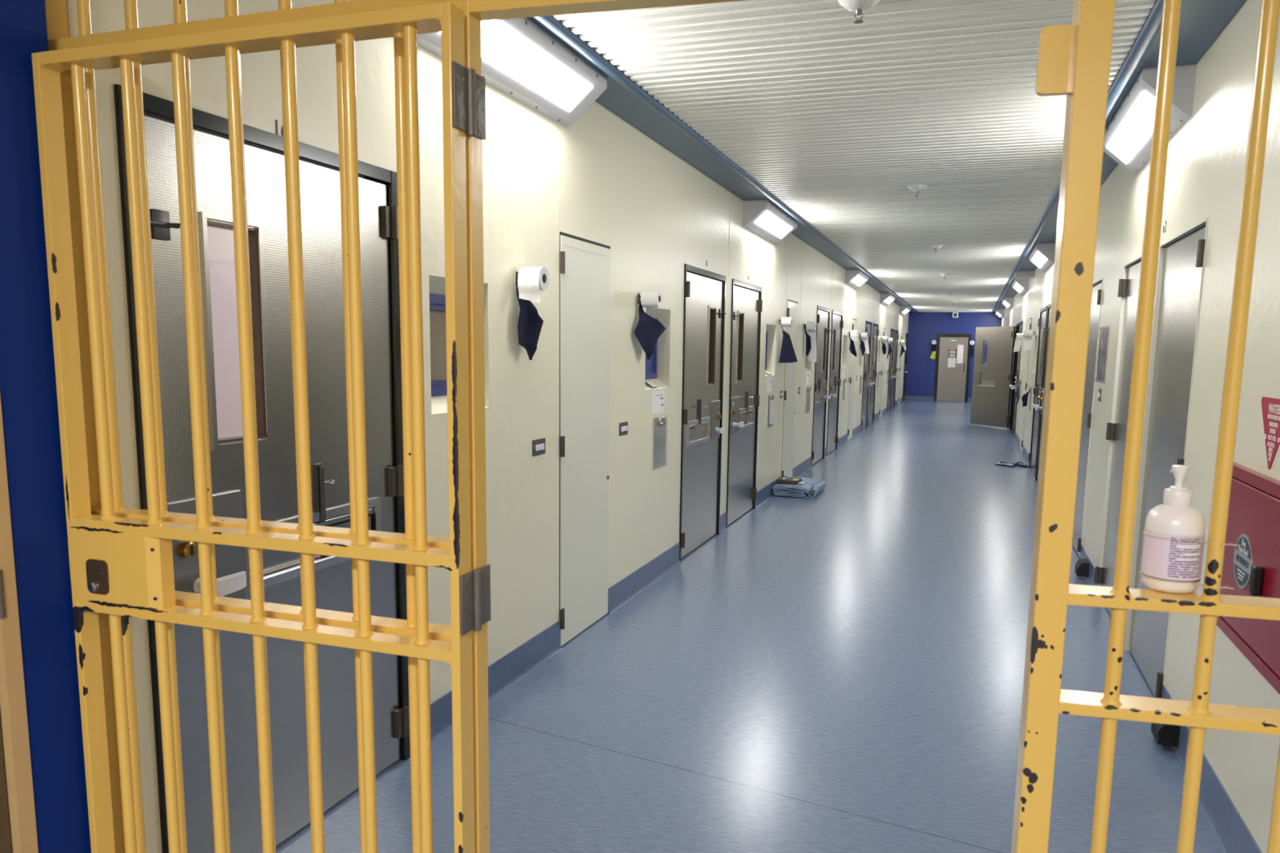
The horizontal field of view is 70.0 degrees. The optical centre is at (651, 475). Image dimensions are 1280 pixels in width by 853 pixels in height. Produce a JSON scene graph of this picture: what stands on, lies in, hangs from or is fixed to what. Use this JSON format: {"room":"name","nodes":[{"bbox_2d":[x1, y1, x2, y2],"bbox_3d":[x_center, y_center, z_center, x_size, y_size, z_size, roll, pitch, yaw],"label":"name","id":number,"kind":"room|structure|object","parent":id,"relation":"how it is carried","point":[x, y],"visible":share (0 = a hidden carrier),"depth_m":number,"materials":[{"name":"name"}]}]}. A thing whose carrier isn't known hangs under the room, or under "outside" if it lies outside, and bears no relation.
{"room":"prison interior","nodes":[
{"label":"prison interior","id":0,"kind":"room"},
{"bbox_2d":[207,226,243,438],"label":"window","id":1,"kind":"structure","parent":0,"point":[220,241],"depth_m":4.79,"materials":[{"name":"pink glass"}]},
{"bbox_2d":[0,0,908,852],"bbox_3d":[2.501,-1.678,13.080,0.142,2.797,33.250,4,8,19],"label":"wall","id":2,"kind":"structure","parent":0,"point":[598,178],"depth_m":3.80,"materials":[{"name":"beige paint"}]},
{"bbox_2d":[0,396,38,852],"bbox_3d":[-1.543,0.079,1.449,0.131,2.400,0.975,4,8,19],"label":"door","id":3,"kind":"structure","parent":2,"relation":"in","point":[18,829],"depth_m":1.93,"materials":[{"name":"brown paint"}]},
{"bbox_2d":[113,84,410,852],"bbox_3d":[-1.062,0.073,2.722,0.182,2.075,1.090,4,8,19],"label":"door","id":4,"kind":"structure","parent":2,"relation":"in","point":[264,166],"depth_m":2.64,"materials":[{"name":"grey metal"}]},
{"bbox_2d":[429,293,447,396],"bbox_3d":[-0.840,-0.509,3.577,0.044,0.390,0.430,4,8,19],"label":"window","id":5,"kind":"structure","parent":2,"relation":"in","point":[437,302],"depth_m":3.60,"materials":[{"name":"blue"}]},
{"bbox_2d":[515,271,543,285],"bbox_3d":[-0.524,-0.846,3.923,0.122,0.060,0.024,4,8,19],"label":"peg","id":6,"kind":"object","parent":2,"relation":"attached to","point":[517,273],"visible":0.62,"depth_m":3.93,"materials":[{"name":"grey metal"}]},
{"bbox_2d":[516,284,543,359],"bbox_3d":[-0.535,-0.676,3.978,0.057,0.344,0.178,7,10,36],"label":"hanging towel","id":7,"kind":"object","parent":6,"relation":"hanging from","point":[530,323],"visible":0.77,"depth_m":3.97,"materials":[{"name":"blue fabric"}]},
{"bbox_2d":[517,266,549,302],"bbox_3d":[-0.504,-0.815,3.914,0.108,0.155,0.110,4,8,19],"label":"toilet roll","id":8,"kind":"object","parent":6,"relation":"hanging from","point":[531,282],"visible":1,"depth_m":3.87,"materials":[{"name":"white paper"}]},
{"bbox_2d":[532,437,545,456],"bbox_3d":[-0.519,-0.132,4.237,0.012,0.075,0.134,4,8,19],"label":"switch plate","id":9,"kind":"object","parent":2,"relation":"attached to","point":[538,445],"visible":1,"depth_m":4.23,"materials":[{"name":"grey"}]},
{"bbox_2d":[559,231,610,647],"bbox_3d":[-0.342,-0.183,4.761,0.043,2.042,0.650,4,8,19],"label":"door","id":10,"kind":"structure","parent":2,"relation":"in","point":[584,264],"depth_m":4.71,"materials":[{"name":"white paint"}]},
{"bbox_2d":[618,421,627,435],"bbox_3d":[-0.159,-0.271,5.272,0.012,0.075,0.134,4,8,19],"label":"switch plate","id":11,"kind":"object","parent":2,"relation":"attached to","point":[623,427],"visible":1,"depth_m":5.26,"materials":[{"name":"grey"}]},
{"bbox_2d":[637,293,640,303],"bbox_3d":[-0.020,-1.040,5.372,0.122,0.060,0.024,4,8,19],"label":"peg","id":12,"kind":"object","parent":2,"relation":"attached to","point":[639,295],"visible":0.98,"depth_m":5.38,"materials":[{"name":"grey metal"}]},
{"bbox_2d":[634,299,666,359],"bbox_3d":[-0.018,-0.866,5.433,0.067,0.350,0.342,7,10,36],"label":"hanging towel","id":13,"kind":"object","parent":12,"relation":"hanging from","point":[648,329],"visible":0.98,"depth_m":5.42,"materials":[{"name":"blue fabric"}]},
{"bbox_2d":[640,290,662,306],"bbox_3d":[-0.001,-1.038,5.365,0.101,0.098,0.098,4,8,19],"label":"toilet roll","id":14,"kind":"object","parent":12,"relation":"hanging from","point":[648,298],"visible":1,"depth_m":5.33,"materials":[{"name":"white paper"}]},
{"bbox_2d":[644,318,657,379],"bbox_3d":[-0.060,-0.809,5.819,0.044,0.390,0.480,4,8,19],"label":"window","id":15,"kind":"structure","parent":2,"relation":"in","point":[651,372],"depth_m":6.00,"materials":[{"name":"blue glass"}]},
{"bbox_2d":[652,390,664,414],"bbox_3d":[0.046,-0.470,5.852,0.003,0.142,0.236,4,8,19],"label":"notice","id":16,"kind":"object","parent":2,"relation":"attached to","point":[658,402],"visible":1,"depth_m":5.85,"materials":[{"name":"white paper"}]},
{"bbox_2d":[650,415,666,470],"bbox_3d":[0.059,-0.218,5.881,0.041,0.334,0.270,4,8,19],"label":"clipboard","id":17,"kind":"object","parent":2,"relation":"attached to","point":[658,428],"visible":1,"depth_m":5.84,"materials":[{"name":"clear plastic"}]},
{"bbox_2d":[430,396,902,744],"bbox_3d":[3.355,-0.669,15.533,0.022,0.147,28.350,4,8,19],"label":"baseboard","id":18,"kind":"structure","parent":2,"relation":"attached to","point":[504,673],"depth_m":4.49,"materials":[{"name":"plastic"}]},
{"bbox_2d":[679,263,726,561],"bbox_3d":[0.377,-0.480,6.858,0.182,2.075,1.090,4,8,19],"label":"door","id":19,"kind":"structure","parent":2,"relation":"in","point":[704,291],"depth_m":6.83,"materials":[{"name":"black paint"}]},
{"bbox_2d":[726,278,762,528],"bbox_3d":[0.811,-0.647,8.105,0.182,2.075,1.090,4,8,19],"label":"door","id":20,"kind":"structure","parent":2,"relation":"in","point":[746,298],"depth_m":8.09,"materials":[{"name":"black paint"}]},
{"bbox_2d":[764,330,767,369],"bbox_3d":[1.076,-1.246,9.082,0.044,0.390,0.478,4,8,19],"label":"window","id":21,"kind":"structure","parent":2,"relation":"in","point":[766,331],"depth_m":9.27,"materials":[{"name":"blue"}]},
{"bbox_2d":[765,393,774,427],"bbox_3d":[1.194,-0.654,9.142,0.041,0.334,0.270,4,8,19],"label":"clipboard","id":22,"kind":"object","parent":2,"relation":"attached to","point":[770,400],"visible":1,"depth_m":9.10,"materials":[{"name":"white paper"}]},
{"bbox_2d":[767,377,773,391],"bbox_3d":[1.180,-0.907,9.113,0.003,0.142,0.236,4,8,19],"label":"notice","id":23,"kind":"object","parent":2,"relation":"attached to","point":[769,380],"visible":1,"depth_m":9.10,"materials":[{"name":"white paper"}]},
{"bbox_2d":[781,299,798,476],"bbox_3d":[1.536,-0.905,10.158,0.043,2.042,0.650,4,8,19],"label":"door","id":24,"kind":"structure","parent":2,"relation":"in","point":[792,306],"depth_m":10.15,"materials":[{"name":"beige paint"}]},
{"bbox_2d":[804,386,811,413],"bbox_3d":[1.937,-0.940,11.278,0.041,0.334,0.270,4,8,19],"label":"clipboard","id":25,"kind":"object","parent":2,"relation":"attached to","point":[807,390],"visible":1,"depth_m":11.22,"materials":[{"name":"clear plastic"}]},
{"bbox_2d":[811,305,830,466],"bbox_3d":[2.255,-1.203,12.255,0.182,2.075,1.090,4,8,19],"label":"door","id":26,"kind":"structure","parent":2,"relation":"in","point":[823,320],"depth_m":12.28,"materials":[{"name":"black paint"}]},
{"bbox_2d":[826,310,843,454],"bbox_3d":[2.689,-1.370,13.502,0.182,2.075,1.090,4,8,19],"label":"door","id":27,"kind":"structure","parent":2,"relation":"in","point":[837,326],"depth_m":13.53,"materials":[{"name":"black paint"}]},
{"bbox_2d":[842,378,846,399],"bbox_3d":[3.072,-1.377,14.539,0.041,0.334,0.270,4,8,19],"label":"clipboard","id":28,"kind":"object","parent":2,"relation":"attached to","point":[844,382],"visible":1,"depth_m":14.48,"materials":[{"name":"clear plastic"}]},
{"bbox_2d":[847,318,857,440],"bbox_3d":[3.414,-1.628,15.555,0.043,2.042,0.650,4,8,19],"label":"door","id":29,"kind":"structure","parent":2,"relation":"in","point":[851,393],"depth_m":15.54,"materials":[{"name":"beige paint"}]},
{"bbox_2d":[861,320,872,430],"bbox_3d":[4.133,-1.925,17.652,0.182,2.075,1.090,4,8,19],"label":"door","id":30,"kind":"structure","parent":2,"relation":"in","point":[866,383],"depth_m":17.76,"materials":[{"name":"black paint"}]},
{"bbox_2d":[868,322,879,425],"bbox_3d":[4.567,-2.092,18.899,0.182,2.075,1.090,4,8,19],"label":"door","id":31,"kind":"structure","parent":2,"relation":"in","point":[875,326],"depth_m":18.97,"materials":[{"name":"black paint"}]},
{"bbox_2d":[879,327,885,417],"bbox_3d":[5.292,-2.350,20.952,0.043,2.042,0.650,4,8,19],"label":"door","id":32,"kind":"structure","parent":2,"relation":"in","point":[884,329],"depth_m":20.93,"materials":[{"name":"beige metal"}]},
{"bbox_2d":[886,328,894,413],"bbox_3d":[6.011,-2.648,23.049,0.182,2.075,1.090,4,8,19],"label":"door","id":33,"kind":"structure","parent":2,"relation":"in","point":[892,331],"depth_m":23.20,"materials":[{"name":"black paint"}]},
{"bbox_2d":[891,329,898,408],"bbox_3d":[6.445,-2.815,24.296,0.182,2.075,1.090,4,8,19],"label":"door","id":34,"kind":"structure","parent":2,"relation":"in","point":[896,335],"depth_m":24.38,"materials":[{"name":"black paint"}]},
{"bbox_2d":[897,333,902,404],"bbox_3d":[7.170,-3.073,26.349,0.043,2.042,0.650,4,8,19],"label":"door","id":35,"kind":"structure","parent":2,"relation":"in","point":[900,361],"depth_m":26.30,"materials":[{"name":"beige metal"}]},
{"bbox_2d":[902,333,907,400],"bbox_3d":[7.812,-3.340,28.219,0.185,2.075,0.900,4,8,19],"label":"door","id":36,"kind":"structure","parent":2,"relation":"in","point":[906,335],"depth_m":28.36,"materials":[{"name":"black paint"}]},
{"bbox_3d":[1.362,-1.571,9.345,0.122,0.060,0.024,4,8,19],"label":"peg","id":37,"kind":"object","parent":2,"relation":"attached to","visible":0},
{"bbox_2d":[781,316,792,326],"bbox_3d":[1.381,-1.569,9.338,0.101,0.098,0.098,4,8,19],"label":"toilet roll","id":38,"kind":"object","parent":37,"relation":"hanging from","point":[785,321],"visible":1,"depth_m":9.30,"materials":[{"name":"white paper"}]},
{"bbox_2d":[778,321,797,363],"bbox_3d":[1.413,-1.375,9.449,0.301,0.416,0.052,-6,11,-42],"label":"hanging towel","id":39,"kind":"object","parent":37,"relation":"hanging from","point":[788,354],"visible":1,"depth_m":9.41,"materials":[{"name":"blue fabric"}]},
{"bbox_3d":[1.858,-1.762,10.769,0.122,0.060,0.024,4,8,19],"label":"peg","id":40,"kind":"object","parent":2,"relation":"attached to","visible":0},
{"bbox_2d":[804,324,810,355],"bbox_3d":[1.842,-1.598,10.807,0.103,0.365,0.054,-5,10,-38],"label":"hanging towel","id":41,"kind":"object","parent":40,"relation":"hanging from","point":[807,336],"visible":1,"depth_m":10.80,"materials":[{"name":"blue fabric"}]},
{"bbox_2d":[806,321,816,361],"bbox_3d":[1.886,-1.578,10.794,0.120,0.471,0.118,4,8,19],"label":"toilet roll","id":42,"kind":"object","parent":40,"relation":"hanging from","point":[811,326],"visible":1,"depth_m":10.84,"materials":[{"name":"white paper"}]},
{"bbox_3d":[3.241,-2.294,14.742,0.122,0.060,0.024,4,8,19],"label":"peg","id":43,"kind":"object","parent":2,"relation":"attached to","visible":0},
{"bbox_2d":[848,333,857,356],"bbox_3d":[3.257,-2.109,14.794,0.175,0.370,0.052,-3,9,-28],"label":"hanging towel","id":44,"kind":"object","parent":43,"relation":"hanging from","point":[852,348],"visible":1,"depth_m":14.78,"materials":[{"name":"blue fabric"}]},
{"bbox_2d":[850,330,857,340],"bbox_3d":[3.265,-2.255,14.729,0.120,0.170,0.116,4,8,19],"label":"toilet roll","id":45,"kind":"object","parent":43,"relation":"hanging from","point":[853,333],"visible":1,"depth_m":14.68,"materials":[{"name":"white paper"}]},
{"bbox_3d":[3.736,-2.484,16.166,0.122,0.060,0.024,4,8,19],"label":"peg","id":46,"kind":"object","parent":2,"relation":"attached to","visible":0},
{"bbox_2d":[859,335,865,355],"bbox_3d":[3.734,-2.303,16.208,0.142,0.364,0.054,-3,9,-29],"label":"hanging towel","id":47,"kind":"object","parent":46,"relation":"hanging from","point":[862,347],"visible":1,"depth_m":16.19,"materials":[{"name":"blue fabric"}]},
{"bbox_2d":[861,332,869,354],"bbox_3d":[3.781,-2.345,16.185,0.150,0.381,0.128,4,8,19],"label":"toilet roll","id":48,"kind":"object","parent":46,"relation":"hanging from","point":[864,335],"visible":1,"depth_m":16.23,"materials":[{"name":"white paper"}]},
{"bbox_3d":[5.119,-3.016,20.139,0.122,0.060,0.024,4,8,19],"label":"peg","id":49,"kind":"object","parent":2,"relation":"attached to","visible":0},
{"bbox_2d":[881,336,887,362],"bbox_3d":[5.136,-2.782,20.169,0.101,0.571,0.107,4,8,19],"label":"toilet roll","id":50,"kind":"object","parent":49,"relation":"hanging from","point":[884,338],"visible":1,"depth_m":20.20,"materials":[{"name":"white paper"}]},
{"bbox_2d":[275,400,1223,852],"bbox_3d":[3.858,-0.173,12.916,3.108,0.100,33.450,4,8,19],"label":"floor","id":51,"kind":"structure","parent":0,"point":[841,669],"depth_m":3.94,"materials":[{"name":"blue plastic"}]},
{"bbox_2d":[44,0,1279,852],"bbox_3d":[-0.004,-0.102,1.690,2.788,2.736,0.134,3,8,16],"label":"gate","id":52,"kind":"object","parent":51,"relation":"on","point":[1073,60],"visible":0.63,"depth_m":1.55,"materials":[{"name":"yellow metal"}]},
{"bbox_2d":[31,1,490,852],"bbox_3d":[-0.811,0.182,1.878,1.006,2.064,0.111,3,8,15],"label":"gate leaf","id":53,"kind":"object","parent":52,"relation":"attached to","point":[123,566],"visible":1,"depth_m":1.83,"materials":[{"name":"yellow paint"}]},
{"bbox_2d":[1139,465,1238,593],"bbox_3d":[0.875,0.090,1.503,0.092,0.210,0.136,0,8,-5],"label":"bottle","id":54,"kind":"object","parent":52,"relation":"attached to","point":[1174,532],"visible":1,"depth_m":1.50,"materials":[{"name":"white plastic"}]},
{"bbox_2d":[1167,535,1204,578],"bbox_3d":[0.879,0.133,1.496,0.065,0.069,0.014,-1,8,-12],"label":"print","id":55,"kind":"object","parent":54,"relation":"on","point":[1184,553],"depth_m":1.49},
{"bbox_2d":[772,476,826,497],"bbox_3d":[1.571,0.120,9.723,0.478,0.125,0.726,4,8,19],"label":"folded blanket","id":56,"kind":"object","parent":51,"relation":"on","point":[811,487],"visible":0.89,"depth_m":9.44,"materials":[{"name":"blue fabric"}]},
{"bbox_2d":[777,475,802,484],"bbox_3d":[1.450,0.049,9.599,0.204,0.044,0.306,4,9,22],"label":"pouch","id":57,"kind":"object","parent":56,"relation":"on","point":[788,480],"visible":0.94,"depth_m":9.49,"materials":[{"name":"brown"}]},
{"bbox_2d":[995,461,1014,466],"bbox_3d":[4.768,-0.158,12.334,0.098,0.056,0.280,-4,9,-33],"label":"sandal","id":58,"kind":"object","parent":51,"relation":"on","point":[1000,464],"visible":1,"depth_m":12.33,"materials":[{"name":"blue rubber"}]},
{"bbox_2d":[552,0,1154,311],"bbox_3d":[4.659,-3.240,14.703,2.115,0.028,28.410,4,8,19],"label":"ceiling","id":59,"kind":"structure","parent":0,"point":[835,116],"depth_m":4.73,"materials":[{"name":"white metal"}]},
{"bbox_2d":[838,0,879,23],"bbox_3d":[0.738,-1.655,3.254,0.150,0.079,0.150,4,8,19],"label":"sprinkler","id":60,"kind":"object","parent":59,"relation":"attached to","point":[858,6],"visible":1,"depth_m":3.24,"materials":[{"name":"white plastic"}]},
{"bbox_2d":[907,184,927,196],"bbox_3d":[2.003,-2.141,6.890,0.150,0.079,0.150,4,8,19],"label":"sprinkler","id":61,"kind":"object","parent":59,"relation":"attached to","point":[917,188],"visible":1,"depth_m":6.85,"materials":[{"name":"white plastic"}]},
{"bbox_2d":[904,311,1001,399],"bbox_3d":[9.287,-3.708,28.254,3.308,2.837,0.120,4,8,19],"label":"wall","id":62,"kind":"structure","parent":0,"point":[923,328],"depth_m":28.37,"materials":[{"name":"blue paint"}]},
{"bbox_2d":[905,395,971,402],"bbox_3d":[9.247,-2.367,28.381,2.668,0.145,0.008,4,8,19],"label":"baseboard","id":63,"kind":"structure","parent":62,"relation":"attached to","point":[907,397],"depth_m":28.65,"materials":[{"name":"plastic"}]},
{"bbox_2d":[933,333,971,402],"bbox_3d":[9.302,-3.330,28.269,1.000,2.085,0.138,4,8,19],"label":"door","id":64,"kind":"structure","parent":62,"relation":"in","point":[952,384],"depth_m":28.26,"materials":[{"name":"grey paint"}]},
{"bbox_2d":[947,357,955,367],"bbox_3d":[9.267,-3.491,28.235,0.222,0.292,0.004,4,8,19],"label":"notice","id":65,"kind":"object","parent":64,"relation":"attached to","point":[951,361],"visible":1,"depth_m":28.23,"materials":[{"name":"white paper"}]},
{"bbox_2d":[948,349,956,357],"bbox_3d":[9.274,-3.769,28.194,0.225,0.265,0.006,4,8,19],"label":"door sign","id":66,"kind":"object","parent":64,"relation":"attached to","point":[952,353],"visible":1,"depth_m":28.19,"materials":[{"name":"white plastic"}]},
{"bbox_2d":[956,344,964,363],"bbox_3d":[9.491,-3.736,28.123,0.175,0.565,0.004,4,8,19],"label":"notice","id":67,"kind":"object","parent":64,"relation":"attached to","point":[960,348],"visible":1,"depth_m":28.12,"materials":[{"name":"white paper"}]},
{"bbox_2d":[1000,0,1279,852],"bbox_3d":[5.981,-1.815,14.434,0.140,2.797,28.410,4,8,19],"label":"wall","id":68,"kind":"structure","parent":0,"point":[1206,156],"depth_m":3.35,"materials":[{"name":"beige paint"}]},
{"bbox_2d":[969,322,1019,430],"bbox_3d":[7.018,-1.952,18.149,0.559,2.075,2.128,1,8,0],"label":"door","id":69,"kind":"structure","parent":68,"relation":"in","point":[991,402],"depth_m":18.58,"materials":[{"name":"black paint"}]},
{"bbox_2d":[1010,320,1022,438],"bbox_3d":[6.643,-1.740,16.583,0.182,2.075,1.090,4,8,19],"label":"door","id":70,"kind":"structure","parent":68,"relation":"in","point":[1020,324],"depth_m":16.76,"materials":[{"name":"black paint"}]},
{"bbox_2d":[1019,317,1031,452],"bbox_3d":[5.750,-1.385,14.054,0.043,2.042,0.680,4,8,19],"label":"door","id":71,"kind":"structure","parent":68,"relation":"in","point":[1030,319],"depth_m":13.99,"materials":[{"name":"grey metal"}]},
{"bbox_2d":[1021,384,1030,407],"bbox_3d":[5.271,-1.122,12.870,0.145,0.316,0.059,-3,9,-28],"label":"towel","id":72,"kind":"object","parent":68,"relation":"hanging from","point":[1024,397],"visible":0.84,"depth_m":12.88,"materials":[{"name":"blue fabric"}]},
{"bbox_2d":[1028,305,1048,477],"bbox_3d":[4.875,-1.060,11.504,0.182,2.075,1.090,4,8,19],"label":"door","id":73,"kind":"structure","parent":68,"relation":"in","point":[1043,312],"depth_m":11.59,"materials":[{"name":"black paint"}]},
{"bbox_2d":[1035,302,1051,481],"bbox_3d":[4.468,-0.903,10.333,0.182,2.075,1.090,4,8,19],"label":"door","id":74,"kind":"structure","parent":68,"relation":"in","point":[1042,399],"depth_m":10.73,"materials":[{"name":"black paint"}]},
{"bbox_2d":[1075,558,1089,577],"bbox_3d":[2.917,0.623,6.194,0.077,0.095,0.140,4,8,19],"label":"door stop","id":75,"kind":"object","parent":68,"relation":"attached to","point":[1082,566],"visible":1,"depth_m":6.13,"materials":[{"name":"black rubber"}]},
{"bbox_2d":[1071,276,1103,557],"bbox_3d":[3.298,-0.416,6.952,0.085,2.066,1.031,4,8,19],"label":"door","id":76,"kind":"structure","parent":68,"relation":"in","point":[1097,286],"depth_m":6.84,"materials":[{"name":"white paint"}]},
{"bbox_2d":[1094,324,1110,383],"bbox_3d":[3.020,-0.814,6.127,0.008,0.374,0.500,4,8,19],"label":"wall mirror","id":77,"kind":"object","parent":68,"relation":"attached to","point":[1104,334],"visible":1,"depth_m":6.11,"materials":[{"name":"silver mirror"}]},
{"bbox_2d":[1093,246,1159,615],"bbox_3d":[2.650,-0.166,5.089,0.085,2.066,1.081,4,8,19],"label":"door","id":78,"kind":"structure","parent":68,"relation":"in","point":[1128,286],"depth_m":5.42,"materials":[{"name":"white paint"}]},
{"bbox_2d":[1008,422,1262,852],"bbox_3d":[5.909,-0.516,14.702,0.022,0.147,28.280,4,8,19],"label":"baseboard","id":79,"kind":"structure","parent":68,"relation":"attached to","point":[1229,828],"depth_m":2.96,"materials":[{"name":"plastic"}]},
{"bbox_2d":[1151,723,1180,746],"bbox_3d":[1.998,0.977,3.552,0.077,0.095,0.140,4,8,19],"label":"door stop","id":80,"kind":"object","parent":68,"relation":"attached to","point":[1166,735],"visible":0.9,"depth_m":3.49,"materials":[{"name":"black rubber"}]},
{"bbox_2d":[1124,217,1208,698],"bbox_3d":[2.312,-0.037,4.120,0.085,2.066,0.946,4,8,19],"label":"door","id":81,"kind":"structure","parent":68,"relation":"in","point":[1181,258],"depth_m":4.15,"materials":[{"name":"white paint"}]},
{"bbox_2d":[1216,462,1279,694],"bbox_3d":[1.730,0.276,2.602,0.055,0.528,1.020,4,8,19],"label":"upper cabinet","id":82,"kind":"object","parent":68,"relation":"attached to","point":[1251,567],"visible":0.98,"depth_m":2.64,"materials":[{"name":"red metal"}]},
{"bbox_2d":[1261,396,1279,469],"bbox_3d":[1.796,-0.120,2.643,0.003,0.205,0.279,4,8,19],"label":"sign","id":83,"kind":"object","parent":68,"relation":"attached to","point":[1270,406],"visible":1,"depth_m":2.65,"materials":[{"name":"red plastic"}]},
{"bbox_3d":[5.296,-1.992,12.786,0.122,0.060,0.024,4,8,19],"label":"peg","id":84,"kind":"object","parent":68,"relation":"attached to","visible":0},
{"bbox_2d":[1023,329,1032,350],"bbox_3d":[5.277,-1.898,12.809,0.101,0.290,0.106,4,8,19],"label":"toilet roll","id":85,"kind":"object","parent":84,"relation":"hanging from","point":[1028,333],"visible":1,"depth_m":12.85,"materials":[{"name":"white paper"}]},
{"bbox_3d":[6.111,-2.306,15.129,0.122,0.060,0.024,4,8,19],"label":"peg","id":86,"kind":"object","parent":68,"relation":"attached to","visible":0},
{"bbox_2d":[1013,333,1022,351],"bbox_3d":[6.080,-2.204,15.163,0.130,0.310,0.116,4,8,19],"label":"toilet roll","id":87,"kind":"object","parent":86,"relation":"hanging from","point":[1019,338],"visible":1,"depth_m":15.21,"materials":[{"name":"white paper"}]},
{"bbox_3d":[4.689,-3.316,14.789,3.108,0.040,28.610,4,8,19],"label":"deck","id":88,"kind":"object","parent":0,"visible":0},
{"bbox_2d":[527,15,918,312],"bbox_3d":[3.516,-3.317,15.091,0.297,0.076,28.410,4,8,19],"label":"soffit","id":89,"kind":"structure","parent":88,"relation":"attached to","point":[622,96],"depth_m":5.39,"materials":[{"name":"blue metal"}]},
{"bbox_2d":[417,17,606,128],"bbox_3d":[-0.534,-1.652,3.611,0.208,0.210,1.410,4,8,19],"label":"wall light","id":90,"kind":"object","parent":89,"relation":"hanging from","point":[520,60],"visible":0.73,"depth_m":3.72,"materials":[{"name":"grey plastic"}]},
{"bbox_2d":[440,19,592,111],"bbox_3d":[-0.514,-1.641,3.606,0.112,0.099,1.190,4,8,19],"label":"diffuser","id":91,"kind":"object","parent":90,"relation":"attached to","point":[509,51],"depth_m":3.68,"materials":[{"name":"white plastic"}]},
{"bbox_2d":[742,200,797,244],"bbox_3d":[1.094,-2.278,8.288,0.208,0.210,1.410,4,8,19],"label":"wall light","id":92,"kind":"object","parent":89,"relation":"hanging from","point":[764,219],"visible":1,"depth_m":8.00,"materials":[{"name":"white plastic"}]},
{"bbox_2d":[754,210,792,238],"bbox_3d":[1.113,-2.267,8.283,0.112,0.099,1.190,4,8,19],"label":"diffuser","id":93,"kind":"object","parent":92,"relation":"attached to","point":[772,224],"depth_m":8.22,"materials":[{"name":"white plastic"}]},
{"bbox_2d":[844,269,868,289],"bbox_3d":[3.286,-3.122,14.588,0.208,0.210,1.410,4,8,19],"label":"wall light","id":94,"kind":"object","parent":89,"relation":"hanging from","point":[855,278],"visible":1,"depth_m":14.18,"materials":[{"name":"white plastic"}]},
{"bbox_2d":[851,274,866,285],"bbox_3d":[3.306,-3.110,14.583,0.112,0.099,1.190,4,8,19],"label":"diffuser","id":95,"kind":"object","parent":94,"relation":"attached to","point":[859,279],"depth_m":14.53,"materials":[{"name":"white plastic"}]},
{"bbox_2d":[880,293,895,306],"bbox_3d":[5.184,-3.852,20.042,0.208,0.210,1.410,4,8,19],"label":"wall light","id":96,"kind":"object","parent":89,"relation":"hanging from","point":[886,299],"visible":1,"depth_m":19.52,"materials":[{"name":"white plastic"}]},
{"bbox_2d":[898,306,910,315],"bbox_3d":[7.009,-4.554,25.289,0.208,0.210,1.410,4,8,19],"label":"wall light","id":97,"kind":"object","parent":89,"relation":"hanging from","point":[904,310],"visible":1,"depth_m":24.72,"materials":[{"name":"white plastic"}]},
{"bbox_2d":[991,0,1246,312],"bbox_3d":[5.795,-3.176,14.316,0.297,0.076,28.410,4,8,19],"label":"soffit","id":98,"kind":"structure","parent":88,"relation":"attached to","point":[1202,22],"depth_m":3.76,"materials":[{"name":"blue metal"}]},
{"bbox_2d":[995,309,1004,318],"bbox_3d":[10.028,-4.660,26.369,0.208,0.210,1.410,4,8,19],"label":"wall light","id":99,"kind":"object","parent":98,"relation":"hanging from","point":[1000,313],"visible":1,"depth_m":25.71,"materials":[{"name":"white"}]},
{"bbox_2d":[1001,297,1013,309],"bbox_3d":[8.105,-3.920,20.841,0.208,0.210,1.410,4,8,19],"label":"wall light","id":100,"kind":"object","parent":98,"relation":"hanging from","point":[1007,302],"visible":1,"depth_m":20.19,"materials":[{"name":"white plastic"}]},
{"bbox_2d":[1011,278,1029,295],"bbox_3d":[6.295,-3.224,15.641,0.208,0.210,1.410,4,8,19],"label":"wall light","id":101,"kind":"object","parent":98,"relation":"hanging from","point":[1020,285],"visible":0.99,"depth_m":15.05,"materials":[{"name":"white plastic"}]},
{"bbox_2d":[1013,282,1022,292],"bbox_3d":[6.275,-3.215,15.649,0.112,0.099,1.190,4,8,19],"label":"diffuser","id":102,"kind":"object","parent":101,"relation":"attached to","point":[1017,286],"depth_m":15.57,"materials":[{"name":"white plastic"}]},
{"bbox_2d":[1014,270,1034,278],"bbox_3d":[5.602,-3.022,13.737,0.268,0.104,0.120,4,8,19],"label":"junction box","id":103,"kind":"object","parent":98,"relation":"attached to","point":[1028,273],"visible":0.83,"depth_m":13.68,"materials":[{"name":"grey metal"}]},
{"bbox_2d":[1028,243,1055,272],"bbox_3d":[4.665,-2.596,10.956,0.208,0.210,1.410,4,8,19],"label":"wall light","id":104,"kind":"object","parent":98,"relation":"hanging from","point":[1042,255],"visible":0.99,"depth_m":10.46,"materials":[{"name":"white plastic"}]},
{"bbox_2d":[1031,250,1047,267],"bbox_3d":[4.645,-2.588,10.964,0.112,0.099,1.190,4,8,19],"label":"diffuser","id":105,"kind":"object","parent":104,"relation":"attached to","point":[1037,258],"depth_m":10.91,"materials":[{"name":"white plastic"}]},
{"bbox_2d":[1103,63,1196,174],"bbox_3d":[2.456,-1.747,4.608,0.208,0.210,1.410,4,8,19],"label":"wall light","id":106,"kind":"object","parent":98,"relation":"hanging from","point":[1128,135],"visible":0.71,"depth_m":4.34,"materials":[{"name":"white plastic"}]},
{"bbox_2d":[1106,90,1155,164],"bbox_3d":[2.436,-1.738,4.616,0.112,0.099,1.190,4,8,19],"label":"diffuser","id":107,"kind":"object","parent":106,"relation":"attached to","point":[1130,136],"depth_m":4.60,"materials":[{"name":"white plastic"}]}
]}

